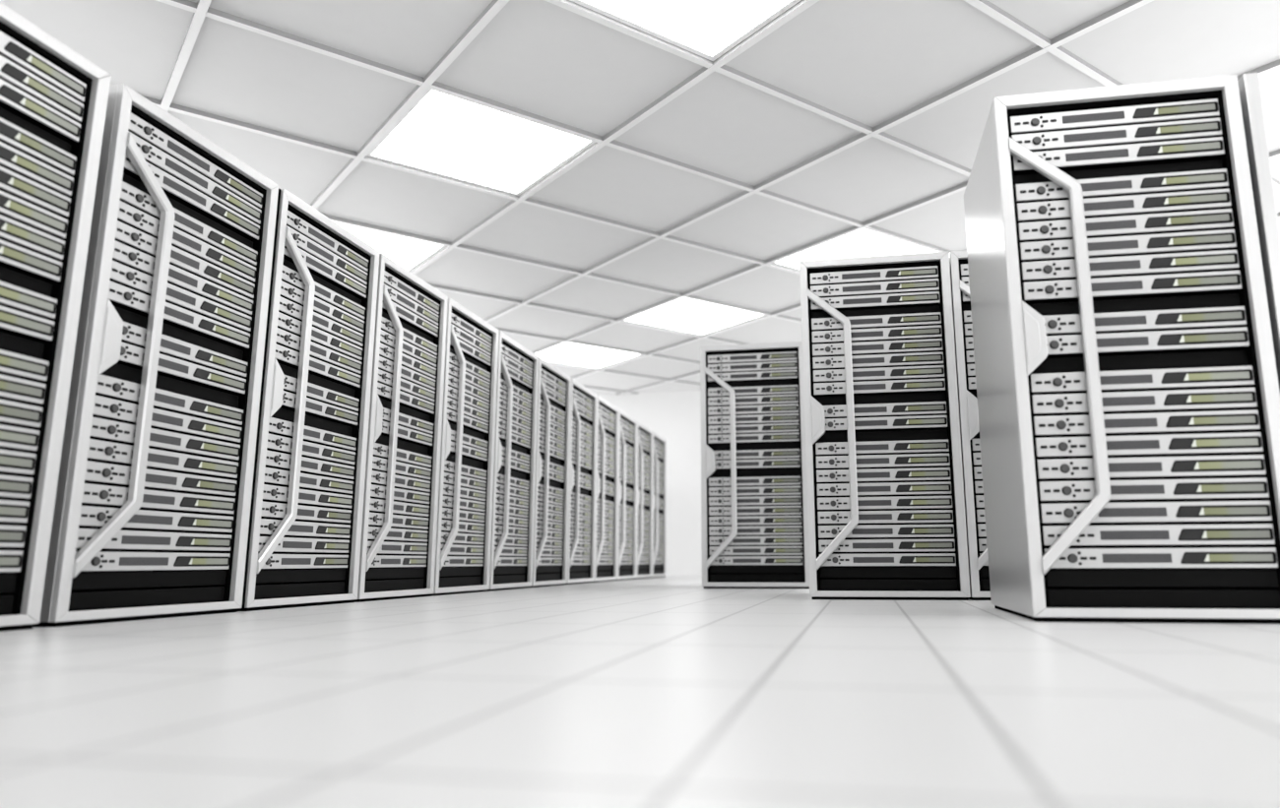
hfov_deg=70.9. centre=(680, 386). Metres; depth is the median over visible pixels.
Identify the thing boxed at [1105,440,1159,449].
vent grille
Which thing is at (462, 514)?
vent grille
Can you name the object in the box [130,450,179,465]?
vent grille
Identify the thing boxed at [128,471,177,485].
vent grille
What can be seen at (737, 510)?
vent grille
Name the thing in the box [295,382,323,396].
vent grille
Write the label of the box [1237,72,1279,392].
rack
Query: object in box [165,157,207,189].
vent grille
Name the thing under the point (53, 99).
rack
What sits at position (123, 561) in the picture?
vent grille
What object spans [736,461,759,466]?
vent grille
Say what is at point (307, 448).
vent grille
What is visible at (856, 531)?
vent grille
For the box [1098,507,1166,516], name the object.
vent grille
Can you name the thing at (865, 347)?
vent grille
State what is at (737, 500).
vent grille
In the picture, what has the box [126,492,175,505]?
vent grille
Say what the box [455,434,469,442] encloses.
vent grille
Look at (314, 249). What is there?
vent grille
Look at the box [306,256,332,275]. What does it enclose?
vent grille
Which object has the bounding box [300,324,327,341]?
vent grille
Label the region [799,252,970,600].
rack
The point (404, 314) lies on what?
vent grille
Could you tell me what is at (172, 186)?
vent grille
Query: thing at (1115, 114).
vent grille
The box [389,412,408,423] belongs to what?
vent grille
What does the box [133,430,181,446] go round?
vent grille
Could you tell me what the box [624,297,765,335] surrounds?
recessed light
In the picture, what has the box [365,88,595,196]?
recessed light
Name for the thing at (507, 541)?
vent grille
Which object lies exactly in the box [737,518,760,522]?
vent grille
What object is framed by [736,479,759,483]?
vent grille
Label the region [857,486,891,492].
vent grille
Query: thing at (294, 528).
vent grille
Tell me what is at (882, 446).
vent grille
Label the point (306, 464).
vent grille
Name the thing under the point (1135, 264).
vent grille
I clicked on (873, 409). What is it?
vent grille
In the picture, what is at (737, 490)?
vent grille
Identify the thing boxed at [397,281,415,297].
vent grille
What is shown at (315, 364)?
vent grille
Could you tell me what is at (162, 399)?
vent grille
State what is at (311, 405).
vent grille
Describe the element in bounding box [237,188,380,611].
rack
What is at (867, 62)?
ceiling
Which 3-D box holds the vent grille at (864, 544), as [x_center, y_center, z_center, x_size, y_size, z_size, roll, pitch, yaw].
[1.090,0.903,5.071,0.225,0.032,0.006,-2,-11,10]
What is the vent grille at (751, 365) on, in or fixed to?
attached to the rack at (754, 511)
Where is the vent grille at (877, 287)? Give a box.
[842,284,881,292]
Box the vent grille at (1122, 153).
[1065,148,1129,161]
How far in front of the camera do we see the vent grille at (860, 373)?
5.26 m
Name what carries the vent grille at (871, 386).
attached to the rack at (885, 502)
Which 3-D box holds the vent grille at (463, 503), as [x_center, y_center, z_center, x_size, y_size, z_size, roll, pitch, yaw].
[-1.542,0.821,6.266,0.006,0.032,0.231,-2,-11,10]
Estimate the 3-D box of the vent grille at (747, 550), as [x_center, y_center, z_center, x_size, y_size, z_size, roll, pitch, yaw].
[0.536,1.327,7.217,0.225,0.032,0.006,-2,-11,10]
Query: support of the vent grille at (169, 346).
attached to the rack at (152, 513)
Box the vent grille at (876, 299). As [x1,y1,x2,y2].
[842,297,881,304]
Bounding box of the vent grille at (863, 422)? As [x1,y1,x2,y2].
[854,420,887,426]
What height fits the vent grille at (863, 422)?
0.032 m
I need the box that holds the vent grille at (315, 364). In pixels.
[297,356,324,371]
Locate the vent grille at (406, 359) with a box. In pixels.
[393,352,411,365]
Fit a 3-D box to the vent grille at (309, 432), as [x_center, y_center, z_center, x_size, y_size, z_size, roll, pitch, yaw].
[-1.884,0.235,4.520,0.006,0.032,0.238,-2,-11,10]
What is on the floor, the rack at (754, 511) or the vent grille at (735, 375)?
the rack at (754, 511)
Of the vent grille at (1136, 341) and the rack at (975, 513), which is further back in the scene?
the rack at (975, 513)
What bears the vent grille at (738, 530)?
attached to the rack at (754, 511)
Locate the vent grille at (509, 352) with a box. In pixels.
[508,350,518,360]
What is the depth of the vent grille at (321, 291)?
4.70 m
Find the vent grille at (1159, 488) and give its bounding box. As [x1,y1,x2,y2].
[1110,484,1164,494]
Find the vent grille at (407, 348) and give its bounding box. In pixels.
[393,339,412,352]
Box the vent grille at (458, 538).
[454,535,464,540]
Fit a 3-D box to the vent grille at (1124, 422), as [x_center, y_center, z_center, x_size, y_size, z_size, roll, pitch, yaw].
[1.599,0.135,3.235,0.225,0.032,0.006,-2,-11,10]
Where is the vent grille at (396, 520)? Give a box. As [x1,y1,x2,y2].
[383,516,402,523]
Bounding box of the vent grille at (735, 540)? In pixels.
[732,538,760,542]
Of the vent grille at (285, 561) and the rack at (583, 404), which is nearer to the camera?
the vent grille at (285, 561)
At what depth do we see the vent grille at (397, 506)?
5.38 m
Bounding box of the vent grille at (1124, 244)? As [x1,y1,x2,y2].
[1087,240,1138,251]
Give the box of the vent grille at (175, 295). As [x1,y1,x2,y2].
[150,281,195,306]
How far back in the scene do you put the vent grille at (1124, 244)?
3.36 m
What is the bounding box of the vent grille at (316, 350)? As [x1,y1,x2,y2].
[299,340,326,356]
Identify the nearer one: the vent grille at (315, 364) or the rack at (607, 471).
the vent grille at (315, 364)
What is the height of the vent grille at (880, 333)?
0.032 m
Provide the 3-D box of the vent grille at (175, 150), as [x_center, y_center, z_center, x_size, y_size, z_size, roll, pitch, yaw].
[-2.067,-0.965,3.775,0.006,0.032,0.247,-2,-11,10]
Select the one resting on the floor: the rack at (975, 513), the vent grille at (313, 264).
the rack at (975, 513)
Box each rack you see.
[0,1,111,632]
[32,83,278,627]
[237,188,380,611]
[354,253,447,602]
[431,297,499,595]
[487,330,538,591]
[530,357,571,587]
[565,378,597,584]
[592,395,618,582]
[615,409,637,580]
[635,421,652,579]
[651,431,666,577]
[700,341,809,588]
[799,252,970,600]
[949,250,991,600]
[963,74,1279,624]
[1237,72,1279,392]
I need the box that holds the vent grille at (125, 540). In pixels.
[121,535,171,545]
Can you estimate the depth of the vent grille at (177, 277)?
3.70 m
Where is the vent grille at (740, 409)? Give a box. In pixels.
[735,407,758,411]
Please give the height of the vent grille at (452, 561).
0.032 m
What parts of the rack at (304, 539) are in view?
knob, knob, knob, knob, knob, latch plate, knob, knob, knob, door handle, knob, knob, knob, knob, knob, knob, blanking panel, blanking panel, blanking panel, blanking panel, blanking panel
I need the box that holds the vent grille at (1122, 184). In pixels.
[1080,180,1132,191]
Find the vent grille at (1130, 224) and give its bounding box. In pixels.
[1085,219,1136,231]
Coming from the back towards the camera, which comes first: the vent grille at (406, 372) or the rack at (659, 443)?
the rack at (659, 443)
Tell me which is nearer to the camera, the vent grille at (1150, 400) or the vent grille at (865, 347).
the vent grille at (1150, 400)
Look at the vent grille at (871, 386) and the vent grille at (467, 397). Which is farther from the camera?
the vent grille at (467, 397)
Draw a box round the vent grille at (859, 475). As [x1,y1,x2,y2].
[856,471,890,478]
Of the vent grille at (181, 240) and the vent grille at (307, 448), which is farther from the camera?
the vent grille at (307, 448)
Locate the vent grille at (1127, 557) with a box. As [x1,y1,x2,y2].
[1102,553,1171,563]
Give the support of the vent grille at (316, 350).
attached to the rack at (304, 539)
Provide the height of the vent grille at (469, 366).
0.032 m
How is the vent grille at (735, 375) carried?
attached to the rack at (754, 511)
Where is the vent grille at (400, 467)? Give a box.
[386,462,405,471]
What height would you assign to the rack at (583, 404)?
2.000 m
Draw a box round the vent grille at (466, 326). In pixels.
[460,320,473,332]
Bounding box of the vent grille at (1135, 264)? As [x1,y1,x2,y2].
[1088,259,1141,270]
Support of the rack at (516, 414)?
on the floor
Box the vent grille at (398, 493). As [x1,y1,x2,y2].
[384,489,404,498]
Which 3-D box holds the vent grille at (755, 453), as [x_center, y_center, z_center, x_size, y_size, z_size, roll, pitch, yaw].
[0.533,0.564,7.367,0.225,0.032,0.006,-2,-11,10]
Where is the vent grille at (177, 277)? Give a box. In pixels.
[152,261,197,287]
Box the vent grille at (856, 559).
[852,557,894,563]
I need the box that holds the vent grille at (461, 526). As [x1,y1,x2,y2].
[450,523,465,529]
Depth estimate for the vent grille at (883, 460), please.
5.16 m
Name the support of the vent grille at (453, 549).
attached to the rack at (469, 409)
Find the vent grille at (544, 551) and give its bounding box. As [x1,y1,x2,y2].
[541,550,550,554]
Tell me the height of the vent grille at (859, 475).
0.032 m
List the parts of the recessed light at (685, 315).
light frame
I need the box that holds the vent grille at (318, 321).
[301,310,328,327]
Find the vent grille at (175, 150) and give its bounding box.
[167,139,209,172]
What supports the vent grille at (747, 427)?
attached to the rack at (754, 511)
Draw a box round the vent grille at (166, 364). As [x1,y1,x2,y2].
[142,353,189,374]
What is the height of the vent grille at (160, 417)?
0.032 m
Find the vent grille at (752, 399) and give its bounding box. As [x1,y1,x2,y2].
[735,397,758,402]
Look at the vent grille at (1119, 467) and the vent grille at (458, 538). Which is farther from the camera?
the vent grille at (458, 538)
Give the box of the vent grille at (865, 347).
[851,344,884,350]
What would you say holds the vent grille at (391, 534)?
attached to the rack at (398, 544)
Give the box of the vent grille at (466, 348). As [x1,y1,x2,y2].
[459,342,473,353]
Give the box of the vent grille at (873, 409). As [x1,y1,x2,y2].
[854,406,887,413]
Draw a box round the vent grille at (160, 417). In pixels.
[135,409,183,426]
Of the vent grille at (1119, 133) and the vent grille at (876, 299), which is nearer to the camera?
the vent grille at (1119, 133)
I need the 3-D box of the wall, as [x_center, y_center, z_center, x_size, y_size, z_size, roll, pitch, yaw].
[0.694,1.521,14.316,14.400,2.952,0.151,-2,-11,10]
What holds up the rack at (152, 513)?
on the floor
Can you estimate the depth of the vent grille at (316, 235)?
4.71 m
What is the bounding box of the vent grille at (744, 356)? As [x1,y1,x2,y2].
[730,355,757,360]
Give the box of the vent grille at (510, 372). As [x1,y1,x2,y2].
[508,369,517,378]
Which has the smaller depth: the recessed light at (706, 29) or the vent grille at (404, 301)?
the recessed light at (706, 29)
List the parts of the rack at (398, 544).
latch plate, door handle, blanking panel, blanking panel, blanking panel, blanking panel, blanking panel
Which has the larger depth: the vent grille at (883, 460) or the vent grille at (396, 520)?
the vent grille at (396, 520)
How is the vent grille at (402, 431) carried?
attached to the rack at (398, 544)
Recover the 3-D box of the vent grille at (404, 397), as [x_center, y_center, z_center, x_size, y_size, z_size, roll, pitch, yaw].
[-1.713,0.065,5.492,0.006,0.032,0.232,-2,-11,10]
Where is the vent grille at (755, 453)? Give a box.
[736,451,759,456]
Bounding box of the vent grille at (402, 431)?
[388,425,407,436]
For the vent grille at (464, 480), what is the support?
attached to the rack at (469, 409)
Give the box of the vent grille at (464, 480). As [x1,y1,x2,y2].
[453,477,467,484]
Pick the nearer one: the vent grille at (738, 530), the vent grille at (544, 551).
the vent grille at (738, 530)
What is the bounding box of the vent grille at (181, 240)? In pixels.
[157,224,201,252]
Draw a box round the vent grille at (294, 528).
[287,524,313,532]
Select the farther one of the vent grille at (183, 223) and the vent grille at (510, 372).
the vent grille at (510, 372)
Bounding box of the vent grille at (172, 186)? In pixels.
[163,176,206,206]
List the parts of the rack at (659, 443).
door handle, blanking panel, blanking panel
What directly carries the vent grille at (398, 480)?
attached to the rack at (398, 544)
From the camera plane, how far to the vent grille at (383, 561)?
5.30 m
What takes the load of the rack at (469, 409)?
on the floor
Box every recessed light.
[335,222,446,271]
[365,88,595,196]
[536,342,640,369]
[569,0,801,61]
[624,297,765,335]
[772,228,934,270]
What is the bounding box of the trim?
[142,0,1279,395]
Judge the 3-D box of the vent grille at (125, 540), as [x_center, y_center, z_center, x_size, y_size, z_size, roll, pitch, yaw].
[-2.062,0.598,3.468,0.006,0.032,0.247,-2,-11,10]
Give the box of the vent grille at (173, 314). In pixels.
[148,300,193,323]
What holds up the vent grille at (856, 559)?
attached to the rack at (885, 502)
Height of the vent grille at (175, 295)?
0.032 m
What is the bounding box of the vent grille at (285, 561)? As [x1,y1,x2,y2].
[281,558,311,565]
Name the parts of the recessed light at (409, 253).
light frame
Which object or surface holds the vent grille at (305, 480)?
attached to the rack at (304, 539)
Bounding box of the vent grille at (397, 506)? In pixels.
[384,503,403,511]
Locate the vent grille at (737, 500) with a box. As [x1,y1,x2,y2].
[736,499,760,503]
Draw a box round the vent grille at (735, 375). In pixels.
[730,374,757,378]
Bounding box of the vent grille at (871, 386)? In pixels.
[853,384,886,390]
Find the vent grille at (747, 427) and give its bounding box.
[735,426,758,431]
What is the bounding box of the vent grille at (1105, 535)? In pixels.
[1099,530,1169,540]
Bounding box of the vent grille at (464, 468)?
[453,465,467,472]
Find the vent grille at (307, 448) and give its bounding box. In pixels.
[290,442,319,453]
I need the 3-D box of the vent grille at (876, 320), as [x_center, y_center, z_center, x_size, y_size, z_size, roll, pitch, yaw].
[1.086,-0.381,5.323,0.225,0.032,0.006,-2,-11,10]
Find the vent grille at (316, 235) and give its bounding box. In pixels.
[308,227,334,248]
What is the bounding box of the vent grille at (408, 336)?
[394,329,413,340]
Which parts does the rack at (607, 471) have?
door handle, blanking panel, blanking panel, blanking panel, blanking panel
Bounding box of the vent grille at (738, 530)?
[737,528,760,532]
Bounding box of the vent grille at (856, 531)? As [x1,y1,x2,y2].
[851,528,893,534]
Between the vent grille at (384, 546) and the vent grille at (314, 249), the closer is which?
the vent grille at (314, 249)
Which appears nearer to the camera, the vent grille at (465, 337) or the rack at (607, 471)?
the vent grille at (465, 337)
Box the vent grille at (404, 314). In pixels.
[395,307,414,320]
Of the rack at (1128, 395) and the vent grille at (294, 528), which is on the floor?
the rack at (1128, 395)
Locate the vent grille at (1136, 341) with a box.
[1096,336,1149,347]
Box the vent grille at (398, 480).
[385,476,405,484]
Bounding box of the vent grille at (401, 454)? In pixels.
[386,448,406,458]
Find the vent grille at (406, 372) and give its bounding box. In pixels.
[392,365,411,377]
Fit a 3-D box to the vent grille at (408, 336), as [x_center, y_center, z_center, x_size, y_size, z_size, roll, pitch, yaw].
[-1.714,-0.325,5.568,0.006,0.032,0.232,-2,-11,10]
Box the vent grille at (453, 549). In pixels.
[449,547,464,552]
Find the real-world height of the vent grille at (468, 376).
0.032 m
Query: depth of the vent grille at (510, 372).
7.38 m
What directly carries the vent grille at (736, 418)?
attached to the rack at (754, 511)
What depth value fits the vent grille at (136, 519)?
3.49 m
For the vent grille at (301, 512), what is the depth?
4.47 m
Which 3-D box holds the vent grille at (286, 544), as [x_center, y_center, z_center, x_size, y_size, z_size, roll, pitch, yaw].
[-1.882,0.783,4.413,0.006,0.032,0.238,-2,-11,10]
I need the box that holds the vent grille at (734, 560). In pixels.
[732,559,761,563]
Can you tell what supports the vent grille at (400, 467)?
attached to the rack at (398, 544)
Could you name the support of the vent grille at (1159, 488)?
attached to the rack at (1128, 395)
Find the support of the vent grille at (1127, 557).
attached to the rack at (1128, 395)
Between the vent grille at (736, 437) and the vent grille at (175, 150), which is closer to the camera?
the vent grille at (175, 150)
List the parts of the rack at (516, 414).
latch plate, door handle, blanking panel, blanking panel, blanking panel, blanking panel, blanking panel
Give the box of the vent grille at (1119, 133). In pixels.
[1063,129,1126,142]
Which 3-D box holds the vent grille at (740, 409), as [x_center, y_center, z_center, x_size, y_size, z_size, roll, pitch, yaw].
[0.532,0.198,7.439,0.225,0.032,0.006,-2,-11,10]
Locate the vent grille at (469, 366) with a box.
[458,362,472,370]
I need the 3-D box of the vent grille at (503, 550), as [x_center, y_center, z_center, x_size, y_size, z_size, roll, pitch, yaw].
[-1.371,1.309,7.096,0.006,0.032,0.235,-2,-11,10]
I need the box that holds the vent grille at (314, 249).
[307,241,333,261]
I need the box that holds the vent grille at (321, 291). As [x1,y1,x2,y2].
[304,284,330,298]
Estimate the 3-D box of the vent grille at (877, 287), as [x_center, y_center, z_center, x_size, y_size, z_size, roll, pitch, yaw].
[1.085,-0.583,5.363,0.225,0.032,0.006,-2,-11,10]
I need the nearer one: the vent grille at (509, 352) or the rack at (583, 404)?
the vent grille at (509, 352)
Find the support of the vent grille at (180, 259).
attached to the rack at (152, 513)
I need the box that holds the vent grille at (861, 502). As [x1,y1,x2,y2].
[857,500,891,506]
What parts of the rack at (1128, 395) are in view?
latch plate, knob, knob, knob, knob, knob, knob, knob, knob, knob, knob, knob, knob, door handle, knob, knob, knob, knob, knob, knob, blanking panel, blanking panel, blanking panel, blanking panel, blanking panel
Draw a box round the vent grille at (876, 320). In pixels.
[849,318,882,324]
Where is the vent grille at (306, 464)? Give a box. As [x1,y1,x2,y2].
[289,458,318,469]
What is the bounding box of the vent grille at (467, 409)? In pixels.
[456,403,470,413]
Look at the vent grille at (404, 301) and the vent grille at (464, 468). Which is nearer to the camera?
the vent grille at (404, 301)
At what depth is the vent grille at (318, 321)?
4.66 m
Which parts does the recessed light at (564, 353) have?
light frame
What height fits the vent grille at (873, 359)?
0.032 m
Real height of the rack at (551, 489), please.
2.000 m
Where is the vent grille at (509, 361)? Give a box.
[508,359,518,369]
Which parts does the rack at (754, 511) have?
latch plate, door handle, blanking panel, blanking panel, blanking panel, blanking panel, blanking panel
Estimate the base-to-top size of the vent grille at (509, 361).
0.032 m
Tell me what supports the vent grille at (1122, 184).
attached to the rack at (1128, 395)
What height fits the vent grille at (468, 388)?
0.032 m
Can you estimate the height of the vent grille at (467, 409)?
0.032 m
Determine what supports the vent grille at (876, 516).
attached to the rack at (885, 502)
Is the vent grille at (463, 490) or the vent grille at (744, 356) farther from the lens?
the vent grille at (744, 356)
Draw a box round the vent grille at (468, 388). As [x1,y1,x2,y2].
[457,381,471,391]
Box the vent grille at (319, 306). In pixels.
[302,294,329,313]
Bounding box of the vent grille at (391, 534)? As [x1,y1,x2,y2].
[386,531,402,537]
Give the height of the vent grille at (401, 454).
0.032 m
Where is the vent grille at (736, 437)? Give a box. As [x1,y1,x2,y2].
[735,436,758,440]
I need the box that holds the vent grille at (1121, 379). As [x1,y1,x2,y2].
[1099,374,1152,384]
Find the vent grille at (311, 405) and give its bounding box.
[294,397,321,411]
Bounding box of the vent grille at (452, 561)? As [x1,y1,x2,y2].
[449,559,463,564]
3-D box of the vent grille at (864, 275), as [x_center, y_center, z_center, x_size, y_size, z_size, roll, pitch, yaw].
[1.085,-0.660,5.378,0.225,0.032,0.006,-2,-11,10]
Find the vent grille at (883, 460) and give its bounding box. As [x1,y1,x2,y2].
[856,457,889,464]
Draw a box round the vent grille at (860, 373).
[852,370,885,377]
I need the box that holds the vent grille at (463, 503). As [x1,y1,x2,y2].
[451,500,466,507]
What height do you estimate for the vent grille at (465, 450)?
0.032 m
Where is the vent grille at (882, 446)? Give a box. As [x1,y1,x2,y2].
[855,444,889,450]
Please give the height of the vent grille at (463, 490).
0.032 m
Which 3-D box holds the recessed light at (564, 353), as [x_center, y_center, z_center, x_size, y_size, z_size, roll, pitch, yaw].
[-1.307,-0.408,12.092,1.207,0.012,1.165,8,-14,-36]
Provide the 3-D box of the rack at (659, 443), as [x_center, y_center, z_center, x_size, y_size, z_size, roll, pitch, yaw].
[-0.771,1.721,12.843,1.000,2.000,0.936,-2,-11,10]
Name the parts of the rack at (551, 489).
door handle, blanking panel, blanking panel, blanking panel, blanking panel, blanking panel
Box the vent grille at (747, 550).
[732,548,761,553]
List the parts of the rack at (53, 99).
blanking panel, blanking panel, blanking panel, blanking panel, blanking panel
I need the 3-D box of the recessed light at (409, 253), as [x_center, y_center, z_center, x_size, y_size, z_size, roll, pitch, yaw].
[-2.850,-1.213,7.973,1.168,0.012,1.195,8,-14,-36]
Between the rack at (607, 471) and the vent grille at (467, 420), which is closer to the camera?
the vent grille at (467, 420)
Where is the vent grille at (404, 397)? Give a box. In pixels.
[390,390,409,402]
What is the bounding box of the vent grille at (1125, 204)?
[1083,199,1134,210]
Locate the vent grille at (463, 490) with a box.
[452,488,466,495]
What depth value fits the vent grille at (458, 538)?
6.25 m
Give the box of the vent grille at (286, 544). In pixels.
[282,541,312,548]
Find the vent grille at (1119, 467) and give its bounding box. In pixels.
[1108,462,1162,472]
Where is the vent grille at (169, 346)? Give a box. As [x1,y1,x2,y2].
[144,333,191,355]
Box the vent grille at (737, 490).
[736,489,759,493]
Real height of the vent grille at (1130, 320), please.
0.032 m
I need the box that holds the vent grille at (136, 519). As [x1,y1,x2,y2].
[127,514,173,524]
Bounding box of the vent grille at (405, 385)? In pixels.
[391,377,410,389]
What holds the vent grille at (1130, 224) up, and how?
attached to the rack at (1128, 395)
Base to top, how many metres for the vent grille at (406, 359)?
0.032 m
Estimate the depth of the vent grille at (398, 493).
5.40 m
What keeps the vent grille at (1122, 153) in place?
attached to the rack at (1128, 395)
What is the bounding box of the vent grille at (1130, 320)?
[1094,316,1147,326]
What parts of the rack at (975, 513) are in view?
blanking panel, latch plate, door handle, blanking panel, blanking panel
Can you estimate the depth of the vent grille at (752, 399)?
7.45 m
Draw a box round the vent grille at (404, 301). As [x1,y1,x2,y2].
[396,294,415,309]
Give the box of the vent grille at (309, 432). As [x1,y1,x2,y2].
[292,426,319,439]
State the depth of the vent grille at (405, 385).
5.53 m
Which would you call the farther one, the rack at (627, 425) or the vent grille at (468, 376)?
the rack at (627, 425)
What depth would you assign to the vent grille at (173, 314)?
3.66 m
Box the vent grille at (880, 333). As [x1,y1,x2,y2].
[850,330,883,337]
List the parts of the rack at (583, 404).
latch plate, door handle, blanking panel, blanking panel, blanking panel, blanking panel, blanking panel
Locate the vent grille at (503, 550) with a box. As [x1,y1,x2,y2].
[501,549,512,553]
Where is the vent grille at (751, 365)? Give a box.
[730,364,757,369]
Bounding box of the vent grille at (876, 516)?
[858,513,892,519]
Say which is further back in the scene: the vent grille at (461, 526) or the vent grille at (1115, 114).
the vent grille at (461, 526)
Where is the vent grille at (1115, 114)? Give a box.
[1062,111,1124,124]
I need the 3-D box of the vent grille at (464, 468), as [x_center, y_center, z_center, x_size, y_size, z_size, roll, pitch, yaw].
[-1.542,0.587,6.312,0.006,0.032,0.231,-2,-11,10]
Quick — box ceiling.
[0,0,1279,393]
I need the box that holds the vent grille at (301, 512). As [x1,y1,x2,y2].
[285,508,314,516]
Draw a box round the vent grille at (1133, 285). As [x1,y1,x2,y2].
[1090,280,1143,291]
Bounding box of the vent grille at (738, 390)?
[734,388,757,392]
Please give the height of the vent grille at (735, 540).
0.032 m
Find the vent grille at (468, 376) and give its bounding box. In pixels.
[457,371,471,381]
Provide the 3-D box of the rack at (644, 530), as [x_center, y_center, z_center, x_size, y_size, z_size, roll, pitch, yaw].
[-0.945,1.543,11.934,1.000,2.000,0.945,-2,-11,10]
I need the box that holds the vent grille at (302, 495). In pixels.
[286,491,316,501]
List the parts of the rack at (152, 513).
knob, knob, knob, knob, knob, latch plate, knob, knob, knob, knob, door handle, knob, knob, knob, knob, knob, knob, knob, knob, blanking panel, knob, blanking panel, blanking panel, blanking panel, blanking panel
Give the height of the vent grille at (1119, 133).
0.032 m
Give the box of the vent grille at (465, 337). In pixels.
[459,331,473,342]
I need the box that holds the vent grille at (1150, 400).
[1101,395,1154,406]
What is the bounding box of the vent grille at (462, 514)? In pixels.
[451,512,465,517]
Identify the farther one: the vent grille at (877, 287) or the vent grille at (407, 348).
the vent grille at (407, 348)
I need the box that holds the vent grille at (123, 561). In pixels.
[119,557,168,566]
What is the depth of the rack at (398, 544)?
5.51 m
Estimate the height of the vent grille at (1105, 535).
0.032 m
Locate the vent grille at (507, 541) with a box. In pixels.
[505,539,512,543]
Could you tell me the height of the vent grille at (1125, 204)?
0.032 m
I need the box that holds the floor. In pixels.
[0,576,1279,807]
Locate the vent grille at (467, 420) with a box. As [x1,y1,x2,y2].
[455,415,470,424]
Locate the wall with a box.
[596,390,702,575]
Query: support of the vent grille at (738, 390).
attached to the rack at (754, 511)
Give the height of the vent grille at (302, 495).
0.032 m
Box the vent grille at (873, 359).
[851,357,884,364]
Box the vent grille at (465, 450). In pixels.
[454,445,468,453]
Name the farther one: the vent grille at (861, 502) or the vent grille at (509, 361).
the vent grille at (509, 361)
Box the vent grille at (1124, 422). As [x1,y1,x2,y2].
[1103,417,1157,428]
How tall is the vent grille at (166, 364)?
0.032 m
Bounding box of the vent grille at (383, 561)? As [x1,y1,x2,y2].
[381,559,400,564]
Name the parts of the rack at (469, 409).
latch plate, door handle, blanking panel, blanking panel, blanking panel, blanking panel, blanking panel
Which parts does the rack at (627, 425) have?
door handle, blanking panel, blanking panel, blanking panel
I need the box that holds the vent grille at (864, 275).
[841,271,880,279]
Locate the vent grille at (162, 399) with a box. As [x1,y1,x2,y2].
[138,388,185,407]
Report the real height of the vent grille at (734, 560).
0.032 m
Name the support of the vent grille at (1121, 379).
attached to the rack at (1128, 395)
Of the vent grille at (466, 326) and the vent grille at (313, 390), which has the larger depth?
the vent grille at (466, 326)
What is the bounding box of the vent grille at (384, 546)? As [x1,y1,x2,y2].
[382,544,401,550]
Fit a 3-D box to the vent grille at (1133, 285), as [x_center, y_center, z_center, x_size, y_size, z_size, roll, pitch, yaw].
[1.597,-0.369,3.334,0.225,0.032,0.006,-2,-11,10]
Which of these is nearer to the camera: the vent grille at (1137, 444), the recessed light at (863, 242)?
the vent grille at (1137, 444)
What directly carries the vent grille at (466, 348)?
attached to the rack at (469, 409)
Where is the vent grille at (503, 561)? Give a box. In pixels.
[501,559,511,564]
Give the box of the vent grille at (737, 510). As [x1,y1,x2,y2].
[736,509,760,512]
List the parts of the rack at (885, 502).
latch plate, door handle, blanking panel, blanking panel, blanking panel, blanking panel, blanking panel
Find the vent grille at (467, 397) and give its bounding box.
[456,392,470,402]
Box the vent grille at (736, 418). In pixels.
[735,416,758,421]
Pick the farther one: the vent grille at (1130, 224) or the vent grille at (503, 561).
the vent grille at (503, 561)
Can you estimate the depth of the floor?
1.30 m
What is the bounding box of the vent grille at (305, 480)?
[288,474,317,485]
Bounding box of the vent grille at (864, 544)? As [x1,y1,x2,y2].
[852,542,893,548]
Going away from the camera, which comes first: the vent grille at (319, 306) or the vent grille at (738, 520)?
the vent grille at (319, 306)
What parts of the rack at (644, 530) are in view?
door handle, blanking panel, blanking panel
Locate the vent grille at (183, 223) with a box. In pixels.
[159,210,203,234]
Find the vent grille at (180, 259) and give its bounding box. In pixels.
[155,243,199,269]

